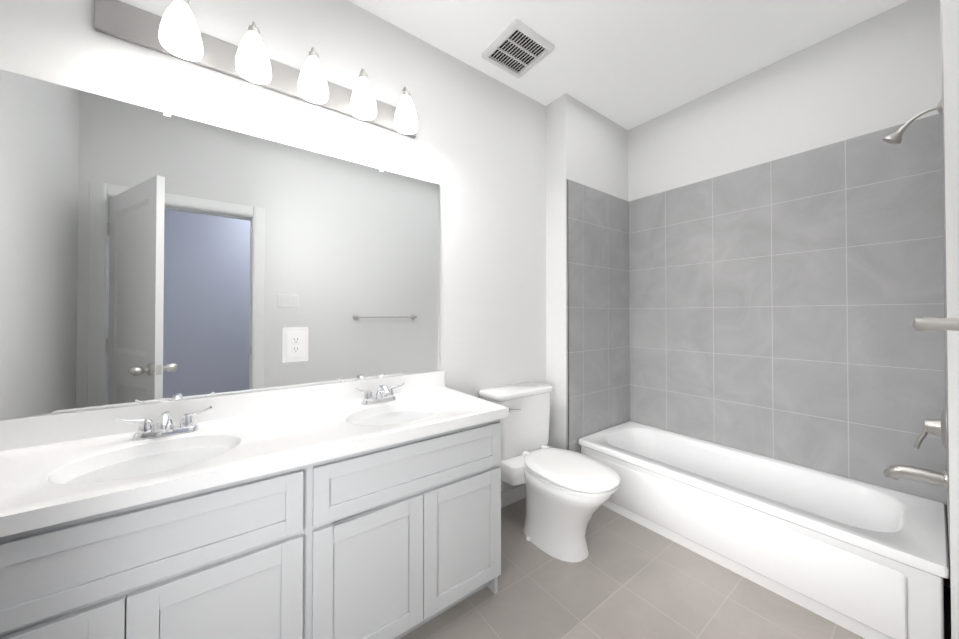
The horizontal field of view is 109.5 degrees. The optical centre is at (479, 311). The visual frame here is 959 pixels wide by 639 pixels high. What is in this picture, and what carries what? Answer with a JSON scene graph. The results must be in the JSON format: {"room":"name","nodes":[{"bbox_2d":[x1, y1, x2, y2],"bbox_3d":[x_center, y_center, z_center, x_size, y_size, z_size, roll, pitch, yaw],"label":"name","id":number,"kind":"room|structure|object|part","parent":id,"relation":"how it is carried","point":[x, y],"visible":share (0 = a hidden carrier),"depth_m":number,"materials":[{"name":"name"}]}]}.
{"room":"bathroom","nodes":[
{"label":"bathroom","id":0,"kind":"room"},
{"bbox_2d":[0,0,545,491],"bbox_3d":[-0.297,-0.124,1.926,3.620,2.740,0.100,0,-1,-37],"label":"wall","id":1,"kind":"structure","parent":0,"point":[474,148],"depth_m":1.80,"materials":[{"name":"paint"}]},
{"bbox_2d":[0,70,439,418],"bbox_3d":[-0.832,-0.200,1.464,1.510,1.048,0.005,0,-1,-37],"label":"mirror","id":2,"kind":"object","parent":1,"relation":"attached to","point":[148,255],"visible":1,"depth_m":1.26,"materials":[{"name":"clear glass"}]},
{"bbox_2d":[161,110,382,401],"bbox_3d":[-0.817,-0.202,1.470,0.820,1.060,0.003,0,-1,-37],"label":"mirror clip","id":3,"kind":"object","parent":2,"relation":"attached to","point":[166,113],"visible":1,"depth_m":1.24,"materials":[{"name":"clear plastic"}]},
{"bbox_2d":[282,327,307,362],"bbox_3d":[-0.801,0.141,1.478,0.100,0.150,0.001,0,-1,-37],"label":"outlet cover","id":4,"kind":"object","parent":2,"relation":"attached to","point":[284,342],"visible":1,"depth_m":1.47,"materials":[{"name":"paint"}]},
{"bbox_2d":[94,0,417,137],"bbox_3d":[-0.758,-0.997,1.402,1.165,0.212,0.206,0,-1,-37],"label":"sconce","id":5,"kind":"object","parent":1,"relation":"attached to","point":[173,31],"visible":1,"depth_m":1.31,"materials":[{"name":"white glass"}]},
{"bbox_3d":[-0.717,-1.051,1.444,0.858,0.103,0.148,0,-1,-37],"label":"arm","id":6,"kind":"part","parent":5,"relation":"part of"},
{"bbox_2d":[286,331,304,357],"bbox_3d":[-0.799,0.141,1.476,0.070,0.114,0.006,0,-1,-37],"label":"electrical outlet","id":7,"kind":"object","parent":1,"relation":"attached to","point":[295,344],"visible":1,"depth_m":1.47,"materials":[{"name":"white plastic"}]},
{"bbox_2d":[501,483,524,507],"bbox_3d":[0.149,1.201,2.170,0.844,0.095,0.017,0,-1,-37],"label":"baseboard","id":8,"kind":"structure","parent":1,"relation":"attached to","point":[512,495],"depth_m":2.20,"materials":[{"name":"paint"}]},
{"bbox_2d":[546,93,627,452],"bbox_3d":[0.847,-0.117,2.600,0.780,2.740,0.180,0,-1,-37],"label":"wall pillar","id":9,"kind":"structure","parent":0,"point":[586,146],"depth_m":2.39,"materials":[{"name":"paint"}]},
{"bbox_2d":[566,179,629,451],"bbox_3d":[0.898,0.177,2.516,0.769,2.150,0.013,0,-1,-37],"label":"wall tile","id":10,"kind":"structure","parent":9,"relation":"attached to","point":[597,323],"depth_m":2.47,"materials":[{"name":"grey tile"}]},
{"bbox_2d":[348,0,907,129],"bbox_3d":[0.609,-1.536,0.718,3.620,0.060,3.143,0,-1,-37],"label":"ceiling","id":11,"kind":"structure","parent":0,"point":[628,64],"depth_m":1.85,"materials":[{"name":"paint"}]},
{"bbox_2d":[482,19,554,77],"bbox_3d":[0.217,-1.483,1.935,0.300,0.022,0.300,0,-1,-37],"label":"ceiling vent","id":12,"kind":"object","parent":11,"relation":"in","point":[517,48],"visible":1,"depth_m":1.92,"materials":[{"name":"white plastic"}]},
{"bbox_2d":[400,498,950,638],"bbox_3d":[0.609,1.264,0.690,3.620,0.060,3.143,0,-1,-37],"label":"floor","id":13,"kind":"structure","parent":0,"point":[626,578],"depth_m":1.46,"materials":[{"name":"tile"}]},
{"bbox_2d":[0,370,508,638],"bbox_3d":[-0.669,0.781,1.230,1.565,0.915,0.558,0,-1,-37],"label":"bathroom vanity","id":14,"kind":"object","parent":13,"relation":"on","point":[370,508],"visible":1,"depth_m":1.03,"materials":[{"name":"paint"}]},
{"bbox_2d":[115,406,211,440],"bbox_3d":[-1.029,0.369,1.111,0.238,0.087,0.144,0,-1,-37],"label":"faucet","id":15,"kind":"object","parent":14,"relation":"on","point":[187,429],"depth_m":1.12,"materials":[{"name":"silver metal"}]},
{"bbox_2d":[355,382,404,404],"bbox_3d":[-0.442,0.373,1.546,0.238,0.087,0.144,0,-1,-37],"label":"faucet","id":16,"kind":"object","parent":14,"relation":"on","point":[389,398],"depth_m":1.55,"materials":[{"name":"silver metal"}]},
{"bbox_2d":[479,381,619,562],"bbox_3d":[0.397,0.857,1.887,0.468,0.778,0.771,0,-1,-37],"label":"toilet","id":17,"kind":"object","parent":13,"relation":"on","point":[568,494],"visible":0.88,"depth_m":1.79,"materials":[{"name":"white ceramic"}]},
{"bbox_3d":[0.233,0.658,2.110,0.468,0.377,0.218,0,-1,-37],"label":"tank","id":18,"kind":"part","parent":17,"relation":"part of","materials":[{"name":"white ceramic"}]},
{"bbox_3d":[0.472,0.824,1.786,0.378,0.047,0.519,0,-1,-37],"label":"seat","id":19,"kind":"part","parent":17,"relation":"part of","materials":[{"name":"white plastic"}]},
{"bbox_2d":[579,421,948,638],"bbox_3d":[1.389,1.056,1.929,0.666,0.380,1.497,0,-1,-37],"label":"bathtub","id":20,"kind":"object","parent":13,"relation":"on","point":[865,560],"visible":0.94,"depth_m":1.58,"materials":[{"name":"white ceramic"}]},
{"bbox_2d":[628,0,950,587],"bbox_3d":[1.695,-0.121,2.194,0.100,2.740,1.843,0,-1,-37],"label":"wall","id":21,"kind":"structure","parent":0,"point":[880,71],"depth_m":1.92,"materials":[{"name":"paint"}]},
{"bbox_2d":[629,113,946,507],"bbox_3d":[1.670,-0.007,2.133,0.012,1.790,1.548,0,-1,-37],"label":"wall tile","id":22,"kind":"structure","parent":21,"relation":"attached to","point":[777,307],"depth_m":1.91,"materials":[{"name":"grey tile"}]},
{"bbox_2d":[940,0,958,638],"bbox_3d":[1.847,-0.130,1.324,0.692,2.740,0.035,0,-1,-37],"label":"wall","id":23,"kind":"structure","parent":0,"point":[949,26],"depth_m":1.12,"materials":[{"name":"paint"}]},
{"bbox_2d":[942,68,950,575],"bbox_3d":[1.847,-0.015,1.323,0.668,1.790,0.035,0,-1,-37],"label":"wall tile","id":24,"kind":"structure","parent":23,"relation":"attached to","point":[945,310],"depth_m":1.28,"materials":[{"name":"grey tile"}]},
{"bbox_2d":[883,98,942,143],"bbox_3d":[1.798,-0.781,1.412,0.060,0.136,0.155,0,-1,-37],"label":"shower head","id":25,"kind":"object","parent":24,"relation":"attached to","point":[895,137],"visible":1,"depth_m":1.42},
{"bbox_2d":[883,465,947,489],"bbox_3d":[1.795,0.670,1.401,0.068,0.076,0.164,0,-1,-37],"label":"tub spout","id":26,"kind":"object","parent":24,"relation":"attached to","point":[895,472],"visible":1,"depth_m":1.38,"materials":[{"name":"silver metal"}]},
{"bbox_2d":[914,407,946,449],"bbox_3d":[1.819,0.470,1.371,0.164,0.184,0.082,0,-1,-37],"label":"shower valve","id":27,"kind":"object","parent":24,"relation":"attached to","point":[938,427],"visible":1,"depth_m":1.34,"materials":[{"name":"silver metal"}]},
{"bbox_3d":[0.796,-0.139,0.452,3.420,2.740,0.115,0,-1,-37],"label":"wall","id":28,"kind":"structure","parent":0,"visible":0},
{"bbox_2d":[912,317,958,330],"bbox_3d":[1.059,0.024,0.767,0.666,0.056,0.082,0,-1,-37],"label":"towel bar","id":29,"kind":"object","parent":28,"relation":"attached to","point":[930,324],"visible":1,"depth_m":0.59,"materials":[{"name":"silver metal"}]}
]}

